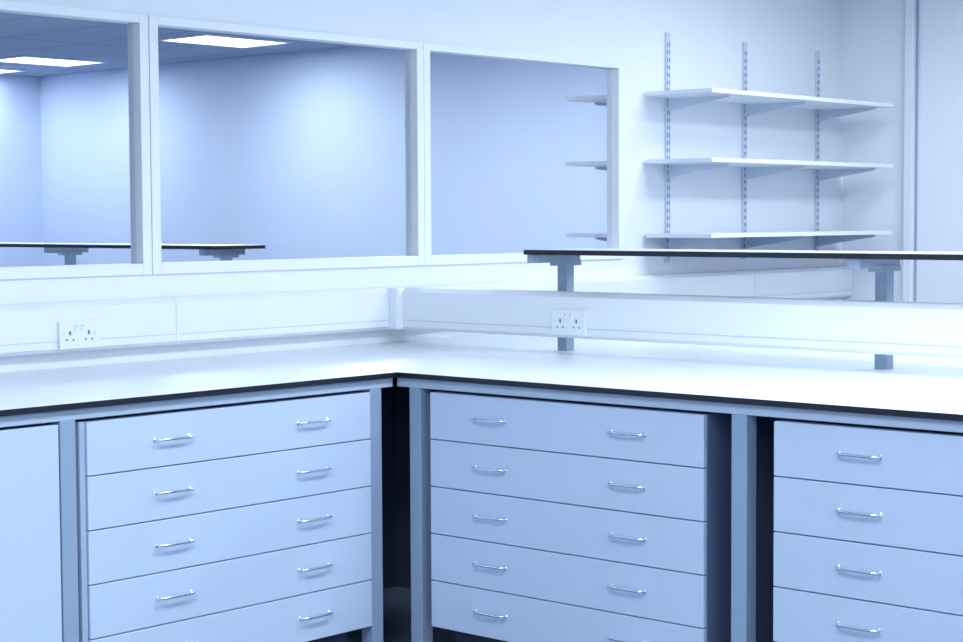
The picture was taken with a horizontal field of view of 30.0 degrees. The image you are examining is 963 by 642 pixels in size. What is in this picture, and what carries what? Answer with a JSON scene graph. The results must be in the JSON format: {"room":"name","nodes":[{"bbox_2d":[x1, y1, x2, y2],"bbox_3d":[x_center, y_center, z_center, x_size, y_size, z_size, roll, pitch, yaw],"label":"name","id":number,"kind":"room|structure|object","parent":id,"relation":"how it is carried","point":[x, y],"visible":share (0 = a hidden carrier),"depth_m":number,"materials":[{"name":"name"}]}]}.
{"room":"laboratory","nodes":[
{"label":"laboratory","id":0,"kind":"room"},
{"bbox_2d":[0,74,43,266],"bbox_3d":[-6.645,-0.602,12.364,0.100,2.600,8.680,3,4,42],"label":"wall","id":1,"kind":"structure","parent":0,"point":[21,210],"depth_m":15.29,"materials":[{"name":"paint"}]},
{"bbox_2d":[0,12,353,76],"bbox_3d":[-1.962,-1.613,6.013,15.470,0.100,11.780,3,4,42],"label":"ceiling","id":2,"kind":"structure","parent":0,"point":[20,34],"depth_m":12.74,"materials":[{"name":"tile"}]},
{"bbox_2d":[0,68,25,73],"bbox_3d":[-4.171,-2.038,14.575,0.520,0.012,0.760,3,4,42],"label":"ceiling light panel","id":3,"kind":"object","parent":2,"relation":"attached to","point":[2,70],"depth_m":14.68,"materials":[{"name":"white plastic"}]},
{"bbox_2d":[0,55,106,66],"bbox_3d":[-3.352,-2.000,13.842,0.520,0.012,0.760,3,4,42],"label":"ceiling light panel","id":4,"kind":"object","parent":2,"relation":"attached to","point":[23,59],"depth_m":13.85,"materials":[{"name":"white plastic"}]},
{"bbox_2d":[158,34,291,47],"bbox_3d":[-1.761,-1.923,12.352,0.520,0.012,0.760,3,4,42],"label":"ceiling light panel","id":5,"kind":"object","parent":2,"relation":"attached to","point":[201,39],"depth_m":12.34,"materials":[{"name":"white plastic"}]},
{"bbox_2d":[40,46,606,265],"bbox_3d":[-0.685,-0.654,12.742,8.270,2.600,0.160,3,4,42],"label":"wall","id":6,"kind":"structure","parent":0,"point":[297,155],"depth_m":13.07,"materials":[{"name":"paint"}]},
{"bbox_2d":[347,586,456,641],"bbox_3d":[-1.948,1.082,6.168,15.470,0.100,11.780,3,4,42],"label":"floor","id":7,"kind":"structure","parent":0,"point":[396,600],"depth_m":6.11,"materials":[{"name":"blue plastic"}]},
{"bbox_2d":[0,423,61,641],"bbox_3d":[-1.648,0.706,4.462,0.596,0.845,1.058,3,4,42],"label":"base cabinet","id":8,"kind":"object","parent":7,"relation":"on","point":[30,559],"visible":1,"depth_m":4.60,"materials":[{"name":"grey laminate"}]},
{"bbox_2d":[46,391,371,641],"bbox_3d":[-0.895,0.653,5.301,0.596,0.845,1.065,3,4,42],"label":"base cabinet","id":9,"kind":"object","parent":7,"relation":"on","point":[243,521],"visible":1,"depth_m":5.09,"materials":[{"name":"grey laminate"}]},
{"bbox_2d":[0,378,962,641],"bbox_3d":[0.207,0.685,4.317,4.180,0.883,4.940,3,4,42],"label":"support frame","id":10,"kind":"object","parent":7,"relation":"on","point":[400,438],"visible":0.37,"depth_m":5.20,"materials":[{"name":"grey paint"}]},
{"bbox_2d":[0,334,962,420],"bbox_3d":[0.201,0.235,4.308,4.248,0.017,4.960,3,4,42],"label":"countertop","id":11,"kind":"structure","parent":10,"relation":"on","point":[916,386],"depth_m":5.45,"materials":[{"name":"white laminate"}]},
{"bbox_2d":[523,248,962,369],"bbox_3d":[1.340,-0.024,5.408,2.935,0.363,0.300,3,4,42],"label":"shelf","id":12,"kind":"object","parent":11,"relation":"on","point":[884,264],"visible":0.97,"depth_m":5.63,"materials":[{"name":"grey metal"}]},
{"bbox_2d":[403,287,962,358],"bbox_3d":[1.246,0.021,5.462,4.044,0.158,0.110,3,4,42],"label":"channel","id":13,"kind":"object","parent":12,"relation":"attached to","point":[904,328],"visible":1,"depth_m":5.85,"materials":[{"name":"white plastic"}]},
{"bbox_2d":[552,309,586,335],"bbox_3d":[0.302,0.006,6.227,0.148,0.088,0.014,3,4,42],"label":"power socket","id":14,"kind":"object","parent":13,"relation":"attached to","point":[564,322],"visible":1,"depth_m":6.22,"materials":[{"name":"white plastic"}]},
{"bbox_2d":[430,390,787,641],"bbox_3d":[0.402,0.643,5.374,1.010,0.845,0.596,3,4,42],"label":"base cabinet","id":15,"kind":"object","parent":7,"relation":"on","point":[553,520],"visible":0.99,"depth_m":5.10,"materials":[{"name":"grey laminate"}]},
{"bbox_2d":[773,419,962,641],"bbox_3d":[1.320,0.685,4.553,1.015,0.845,0.596,3,4,42],"label":"base cabinet","id":16,"kind":"object","parent":7,"relation":"on","point":[868,519],"visible":0.99,"depth_m":4.50,"materials":[{"name":"grey laminate"}]},
{"bbox_3d":[-2.527,0.387,9.597,3.850,0.900,1.730,3,4,42],"label":"bench","id":17,"kind":"object","parent":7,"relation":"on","visible":0},
{"bbox_2d":[0,242,264,264],"bbox_3d":[-2.222,-0.229,9.373,2.960,0.352,0.300,3,4,42],"label":"shelf","id":18,"kind":"object","parent":17,"relation":"on","point":[225,252],"visible":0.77,"depth_m":8.79,"materials":[{"name":"white laminate"}]},
{"bbox_2d":[0,0,843,372],"bbox_3d":[-1.463,-0.243,5.651,0.050,2.600,11.580,3,4,42],"label":"wall","id":19,"kind":"structure","parent":0,"point":[782,37],"depth_m":7.99,"materials":[{"name":"paint"}]},
{"bbox_2d":[0,0,151,279],"bbox_3d":[-1.568,-0.556,5.516,0.068,0.862,1.320,3,4,42],"label":"window","id":20,"kind":"structure","parent":19,"relation":"in","point":[137,24],"depth_m":5.96,"materials":[{"name":"white wood"}]},
{"bbox_2d":[0,287,388,356],"bbox_3d":[-1.691,0.044,5.323,0.064,0.158,3.961,3,4,42],"label":"cable trunking","id":21,"kind":"object","parent":19,"relation":"attached to","point":[25,328],"visible":1,"depth_m":6.09,"materials":[{"name":"white plastic"}]},
{"bbox_2d":[58,319,98,349],"bbox_3d":[-1.282,0.043,5.724,0.014,0.088,0.148,3,4,42],"label":"power socket","id":22,"kind":"object","parent":21,"relation":"attached to","point":[80,333],"visible":1,"depth_m":5.72,"materials":[{"name":"white plastic"}]},
{"bbox_2d":[148,15,424,274],"bbox_3d":[-0.686,-0.617,6.499,0.068,0.862,1.316,3,4,42],"label":"window","id":23,"kind":"structure","parent":19,"relation":"in","point":[414,78],"depth_m":6.55,"materials":[{"name":"white wood"}]},
{"bbox_2d":[382,286,431,329],"bbox_3d":[-0.289,-0.051,6.856,0.103,0.158,0.198,3,4,42],"label":"joint","id":24,"kind":"object","parent":19,"relation":"attached to","point":[395,293],"visible":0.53,"depth_m":6.76,"materials":[{"name":"white plastic"}]},
{"bbox_2d":[423,42,623,264],"bbox_3d":[0.178,-0.677,7.462,0.068,0.862,1.270,3,4,42],"label":"window","id":25,"kind":"structure","parent":19,"relation":"in","point":[615,70],"depth_m":7.68,"materials":[{"name":"white wood"}]},
{"bbox_2d":[565,94,606,240],"bbox_3d":[1.062,-0.826,8.782,0.400,1.040,1.580,3,4,42],"label":"shelving unit","id":26,"kind":"object","parent":19,"relation":"attached to","point":[601,100],"visible":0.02,"depth_m":8.28,"materials":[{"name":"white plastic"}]},
{"bbox_2d":[418,266,851,298],"bbox_3d":[0.830,-0.131,8.132,0.064,0.158,3.197,3,4,42],"label":"cable trunking","id":27,"kind":"object","parent":19,"relation":"attached to","point":[817,282],"visible":0.52,"depth_m":8.43,"materials":[{"name":"white plastic"}]},
{"bbox_2d":[646,32,893,261],"bbox_3d":[1.387,-0.809,8.492,0.370,1.035,1.580,3,4,42],"label":"shelving unit","id":28,"kind":"object","parent":19,"relation":"attached to","point":[753,103],"visible":0.93,"depth_m":8.45,"materials":[{"name":"white metal"}]},
{"bbox_2d":[842,0,962,302],"bbox_3d":[4.493,-0.353,7.051,6.950,2.600,0.100,3,4,42],"label":"wall","id":29,"kind":"structure","parent":0,"point":[873,30],"depth_m":9.07,"materials":[{"name":"paint"}]},
{"bbox_2d":[903,0,918,301],"bbox_3d":[2.156,-0.456,9.044,0.055,2.600,0.045,3,4,42],"label":"trim","id":30,"kind":"structure","parent":29,"relation":"attached to","point":[911,6],"depth_m":9.01,"materials":[{"name":"white plastic"}]}
]}

